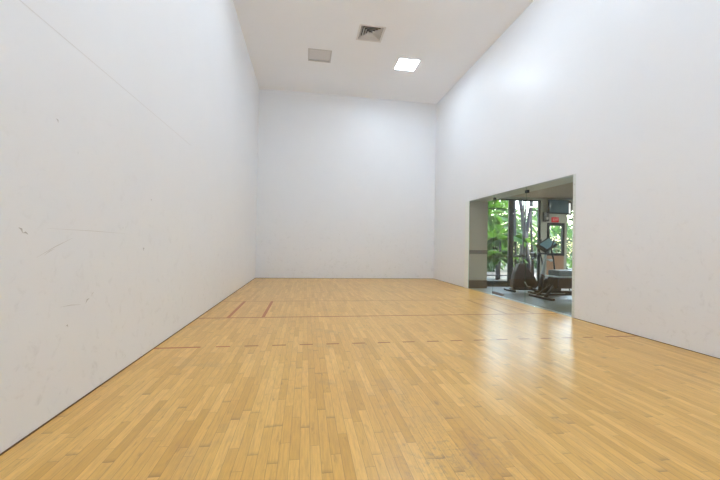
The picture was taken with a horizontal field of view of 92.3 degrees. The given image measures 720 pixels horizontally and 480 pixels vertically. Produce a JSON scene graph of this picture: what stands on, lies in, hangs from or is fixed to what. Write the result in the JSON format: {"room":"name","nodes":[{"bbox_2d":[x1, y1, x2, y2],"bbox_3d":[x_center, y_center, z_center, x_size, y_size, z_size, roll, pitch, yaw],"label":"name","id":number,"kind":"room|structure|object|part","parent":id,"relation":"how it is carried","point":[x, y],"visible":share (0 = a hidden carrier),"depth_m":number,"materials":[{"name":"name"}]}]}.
{"room":"sports hall","nodes":[
{"label":"sports hall","id":0,"kind":"room"},
{"bbox_2d":[0,0,258,453],"bbox_3d":[-2.515,-1.964,5.290,0.201,6.310,12.392,1,-1,-9],"label":"wall","id":1,"kind":"structure","parent":0,"point":[129,128],"depth_m":2.87,"materials":[{"name":"paint"}]},
{"bbox_2d":[0,278,254,455],"bbox_3d":[-2.474,1.188,5.270,0.007,0.007,12.192,1,-1,-9],"label":"baseboard","id":2,"kind":"structure","parent":1,"relation":"attached to","point":[19,441],"depth_m":2.60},
{"bbox_2d":[255,89,435,278],"bbox_3d":[-0.367,-1.846,11.898,6.096,6.310,0.200,1,-1,-9],"label":"wall","id":3,"kind":"structure","parent":0,"point":[346,184],"depth_m":11.77,"materials":[{"name":"white paint"}]},
{"bbox_2d":[356,278,419,278],"bbox_3d":[-0.412,1.303,11.759,6.078,0.007,0.009,1,-1,-9],"label":"baseboard","id":4,"kind":"structure","parent":3,"relation":"attached to","point":[356,278],"depth_m":11.97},
{"bbox_2d":[0,278,719,479],"bbox_3d":[3.398,1.376,6.190,12.100,0.121,12.392,1,-1,-9],"label":"floor","id":5,"kind":"structure","parent":0,"point":[282,378],"depth_m":2.64,"materials":[{"name":"brown wood"}]},
{"bbox_2d":[504,251,539,291],"bbox_3d":[4.347,0.830,9.232,0.814,1.068,0.480,1,-1,-9],"label":"exercise bike","id":6,"kind":"object","parent":5,"relation":"on","point":[522,278],"visible":0.97,"depth_m":9.15,"materials":[{"name":"black plastic"}]},
{"bbox_3d":[4.343,0.928,9.231,0.750,0.819,0.064,1,-1,-9],"label":"frame","id":7,"kind":"part","parent":6,"relation":"part of","materials":[{"name":"plastic"}]},
{"bbox_2d":[492,293,571,314],"bbox_3d":[5.619,1.373,7.681,4.250,0.006,2.650,1,-1,-9],"label":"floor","id":8,"kind":"structure","parent":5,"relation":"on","point":[563,304],"depth_m":7.55,"materials":[{"name":"grey carpet"}]},
{"bbox_2d":[528,238,571,295],"bbox_3d":[4.922,0.655,8.767,1.080,1.428,0.560,1,-1,-9],"label":"elliptical trainer","id":9,"kind":"object","parent":8,"relation":"on","point":[546,245],"visible":0.73,"depth_m":8.69,"materials":[{"name":"black plastic"}]},
{"bbox_2d":[538,251,557,254],"bbox_3d":[4.752,0.279,8.744,0.320,0.174,0.340,1,-1,-9],"label":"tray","id":10,"kind":"object","parent":9,"relation":"on","point":[545,252],"depth_m":8.60,"materials":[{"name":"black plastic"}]},
{"bbox_3d":[4.915,1.309,8.761,1.050,0.060,0.100,1,-1,-9],"label":"rail","id":11,"kind":"part","parent":9,"relation":"part of","materials":[{"name":"black metal"}]},
{"bbox_2d":[529,270,571,300],"bbox_3d":[4.806,1.026,8.068,1.350,0.665,0.820,1,-1,-9],"label":"exercise machine","id":12,"kind":"object","parent":8,"relation":"on","point":[559,279],"visible":0.48,"depth_m":7.78,"materials":[{"name":"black metal"}]},
{"bbox_3d":[4.729,1.148,8.078,1.161,0.382,0.375,1,-1,-9],"label":"frame","id":13,"kind":"part","parent":12,"relation":"part of","materials":[{"name":"black metal"}]},
{"bbox_2d":[233,0,533,103],"bbox_3d":[0.654,-5.053,5.814,6.296,0.200,12.392,1,-1,-9],"label":"ceiling","id":14,"kind":"structure","parent":0,"point":[448,37],"depth_m":8.59,"materials":[{"name":"paint"}]},
{"bbox_2d":[308,48,331,62],"bbox_3d":[-1.080,-5.002,9.291,0.618,0.124,0.618,1,-1,-9],"label":"ceiling light","id":15,"kind":"object","parent":14,"relation":"attached to","point":[317,55],"visible":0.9,"depth_m":9.33,"materials":[{"name":"white plastic"}]},
{"bbox_2d":[356,24,385,42],"bbox_3d":[0.255,-4.987,8.265,0.620,0.127,0.620,1,-1,-9],"label":"ceiling vent","id":16,"kind":"object","parent":14,"relation":"in","point":[371,33],"visible":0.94,"depth_m":8.30,"materials":[{"name":"white metal"}]},
{"bbox_2d":[394,58,420,70],"bbox_3d":[1.311,-4.948,9.666,0.618,0.130,0.618,1,-1,-9],"label":"ceiling light","id":17,"kind":"object","parent":14,"relation":"attached to","point":[405,64],"visible":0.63,"depth_m":9.63,"materials":[{"name":"white plastic"}]},
{"bbox_2d":[476,177,572,200],"bbox_3d":[6.814,-1.343,6.687,5.310,0.100,8.070,1,-1,-9],"label":"ceiling","id":18,"kind":"structure","parent":0,"point":[565,191],"depth_m":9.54,"materials":[{"name":"beige paint"}]},
{"bbox_2d":[501,196,572,277],"bbox_3d":[6.164,0.080,10.597,5.325,2.680,0.120,1,-1,-9],"label":"wall","id":19,"kind":"structure","parent":0,"point":[560,261],"depth_m":10.47,"materials":[{"name":"beige paint"}]},
{"bbox_2d":[487,199,510,286],"bbox_3d":[4.000,0.074,10.257,0.945,2.600,0.060,1,-1,-9],"label":"door","id":20,"kind":"structure","parent":19,"relation":"in","point":[489,283],"depth_m":10.29,"materials":[{"name":"black metal"}]},
{"bbox_2d":[510,199,511,280],"bbox_3d":[4.486,0.085,10.334,0.040,2.600,0.080,1,-1,-9],"label":"trim","id":21,"kind":"structure","parent":19,"relation":"attached to","point":[511,199],"depth_m":10.30,"materials":[{"name":"black metal"}]},
{"bbox_2d":[511,199,540,286],"bbox_3d":[4.970,0.095,10.409,0.940,2.600,0.060,1,-1,-9],"label":"window","id":22,"kind":"structure","parent":19,"relation":"in","point":[538,210],"depth_m":10.42,"materials":[{"name":"black metal"}]},
{"bbox_2d":[543,212,548,221],"bbox_3d":[5.579,-0.694,10.378,0.120,0.280,0.142,1,-1,-9],"label":"wall speaker","id":23,"kind":"object","parent":19,"relation":"attached to","point":[545,214],"visible":1,"depth_m":10.32,"materials":[{"name":"black plastic"}]},
{"bbox_2d":[551,217,558,221],"bbox_3d":[5.906,-0.611,10.476,0.220,0.150,0.048,1,-1,-9],"label":"exit sign","id":24,"kind":"object","parent":19,"relation":"attached to","point":[553,219],"visible":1,"depth_m":10.46,"materials":[{"name":"red plastic"}]},
{"bbox_2d":[547,223,564,255],"bbox_3d":[5.929,-0.020,10.510,0.580,0.990,0.060,1,-1,-9],"label":"window","id":25,"kind":"structure","parent":19,"relation":"in","point":[562,225],"depth_m":10.51,"materials":[{"name":"black metal"}]},
{"bbox_2d":[548,199,568,213],"bbox_3d":[5.969,-0.996,10.451,0.660,0.420,0.124,1,-1,-9],"label":"television","id":26,"kind":"object","parent":19,"relation":"attached to","point":[554,206],"visible":1,"depth_m":10.39,"materials":[{"name":"black plastic"}]},
{"bbox_2d":[567,201,571,214],"bbox_3d":[6.390,-0.972,10.538,0.140,0.430,0.082,1,-1,-9],"label":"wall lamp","id":27,"kind":"object","parent":19,"relation":"attached to","point":[570,203],"visible":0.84,"depth_m":10.54,"materials":[{"name":"plastic"}]},
{"bbox_2d":[434,0,719,357],"bbox_3d":[3.890,-1.829,6.294,0.579,6.310,12.392,1,-1,-9],"label":"wall","id":28,"kind":"structure","parent":0,"point":[622,97],"depth_m":5.17,"materials":[{"name":"paint"}]},
{"bbox_2d":[464,201,469,287],"bbox_3d":[3.020,0.130,9.772,0.019,2.440,0.235,1,-1,-9],"label":"trim","id":29,"kind":"structure","parent":28,"relation":"attached to","point":[467,204],"depth_m":9.75,"materials":[{"name":"white paint"}]},
{"bbox_2d":[469,280,486,287],"bbox_3d":[3.300,1.242,9.715,0.558,0.224,0.014,1,-1,-9],"label":"baseboard","id":30,"kind":"structure","parent":28,"relation":"attached to","point":[472,283],"depth_m":9.71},
{"bbox_2d":[469,250,487,253],"bbox_3d":[3.318,0.335,9.720,0.558,0.110,0.024,1,-1,-9],"label":"trim","id":31,"kind":"structure","parent":28,"relation":"attached to","point":[470,251],"depth_m":9.71,"materials":[{"name":"brown wood"}]},
{"bbox_2d":[492,190,528,295],"bbox_3d":[3.369,0.116,7.755,0.123,2.420,1.322,1,-1,-9],"label":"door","id":32,"kind":"structure","parent":28,"relation":"in","point":[526,191],"depth_m":8.18,"materials":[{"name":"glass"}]},
{"bbox_2d":[469,288,571,316],"bbox_3d":[3.360,1.332,7.769,0.080,0.004,3.803,1,-1,-9],"label":"trim","id":33,"kind":"structure","parent":28,"relation":"attached to","point":[469,288],"depth_m":7.17,"materials":[{"name":"metal"}]},
{"bbox_2d":[471,174,572,200],"bbox_3d":[3.398,-1.101,7.795,0.098,0.010,3.803,1,-1,-9],"label":"trim","id":34,"kind":"structure","parent":28,"relation":"attached to","point":[572,174],"depth_m":7.13,"materials":[{"name":"paint"}]},
{"bbox_2d":[572,174,575,317],"bbox_3d":[3.671,0.098,5.873,0.104,2.436,0.056,1,-1,-9],"label":"trim","id":35,"kind":"structure","parent":28,"relation":"attached to","point":[574,175],"depth_m":5.86,"materials":[{"name":"paint"}]},
{"bbox_2d":[436,279,719,358],"bbox_3d":[3.540,1.315,6.208,0.007,0.006,12.183,1,-1,-9],"label":"baseboard","id":36,"kind":"structure","parent":28,"relation":"attached to","point":[436,279],"depth_m":4.53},
{"label":"outside","id":37,"kind":"structure","parent":0,"visible":0},
{"bbox_2d":[487,263,571,280],"bbox_3d":[11.347,1.760,23.569,27.000,0.120,23.930,1,-1,-9],"label":"garden","id":38,"kind":"object","parent":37,"point":[505,268],"depth_m":13.64,"materials":[{"name":"plant"}]},
{"bbox_2d":[487,223,507,271],"bbox_3d":[6.376,0.330,17.020,2.444,2.860,2.471,1,-1,-9],"label":"shrub","id":39,"kind":"object","parent":38,"relation":"on","point":[491,265],"visible":0.11,"depth_m":16.50,"materials":[{"name":"green plant"}]},
{"bbox_2d":[488,200,520,262],"bbox_3d":[7.594,-0.878,21.347,4.557,5.604,4.603,1,-1,-9],"label":"shrub","id":40,"kind":"object","parent":38,"relation":"on","point":[503,204],"visible":0.06,"depth_m":20.04,"materials":[{"name":"green plant"}]},
{"bbox_2d":[487,230,532,279],"bbox_3d":[5.117,0.537,12.879,2.508,1.846,2.248,1,-1,-9],"label":"palm","id":41,"kind":"object","parent":38,"relation":"on","point":[497,256],"visible":0.67,"depth_m":12.53,"materials":[{"name":"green plant"}]},
{"bbox_2d":[487,272,535,276],"bbox_3d":[12.546,1.685,15.927,27.000,0.120,2.200,1,-1,-9],"label":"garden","id":42,"kind":"object","parent":38,"relation":"on","point":[488,273],"depth_m":14.99,"materials":[{"name":"white"}]},
{"bbox_2d":[488,209,518,232],"bbox_3d":[5.389,0.066,14.906,2.676,2.846,2.685,1,-1,-9],"label":"palm","id":43,"kind":"object","parent":42,"relation":"on","point":[497,219],"visible":0.34,"depth_m":14.04,"materials":[{"name":"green plant"}]},
{"bbox_2d":[488,213,554,254],"bbox_3d":[6.949,0.199,14.835,2.523,2.639,2.827,1,-1,-9],"label":"palm","id":44,"kind":"object","parent":42,"relation":"on","point":[534,219],"visible":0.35,"depth_m":14.67,"materials":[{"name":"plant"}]},
{"bbox_2d":[506,229,536,268],"bbox_3d":[8.253,0.537,17.517,2.342,2.472,2.347,1,-1,-9],"label":"shrub","id":45,"kind":"object","parent":38,"relation":"on","point":[534,238],"visible":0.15,"depth_m":17.13,"materials":[{"name":"green plant"}]},
{"bbox_2d":[514,201,533,274],"bbox_3d":[6.153,-0.935,12.676,3.820,4.846,3.361,1,-1,-9],"label":"palm","id":46,"kind":"object","parent":38,"relation":"on","point":[528,224],"visible":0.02,"depth_m":12.54,"materials":[{"name":"grey plant"}]},
{"bbox_2d":[513,203,572,264],"bbox_3d":[11.432,-0.106,21.984,4.147,4.405,4.192,1,-1,-9],"label":"shrub","id":47,"kind":"object","parent":38,"relation":"on","point":[534,214],"visible":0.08,"depth_m":21.39,"materials":[{"name":"green plant"}]},
{"bbox_2d":[550,223,572,268],"bbox_3d":[10.295,0.402,17.694,2.319,2.941,2.280,1,-1,-9],"label":"shrub","id":48,"kind":"object","parent":38,"relation":"on","point":[556,231],"visible":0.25,"depth_m":17.41,"materials":[{"name":"green plant"}]},
{"bbox_2d":[560,212,572,254],"bbox_3d":[15.330,-0.506,22.578,4.125,5.033,4.259,1,-1,-9],"label":"shrub","id":49,"kind":"object","parent":38,"relation":"on","point":[568,217],"visible":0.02,"depth_m":22.98,"materials":[{"name":"green plant"}]},
{"bbox_2d":[567,256,571,267],"bbox_3d":[7.323,1.093,12.168,1.058,1.065,1.058,1,-1,-9],"label":"shrub","id":50,"kind":"object","parent":38,"relation":"on","point":[568,259],"visible":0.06,"depth_m":12.19,"materials":[{"name":"green plant"}]}
]}

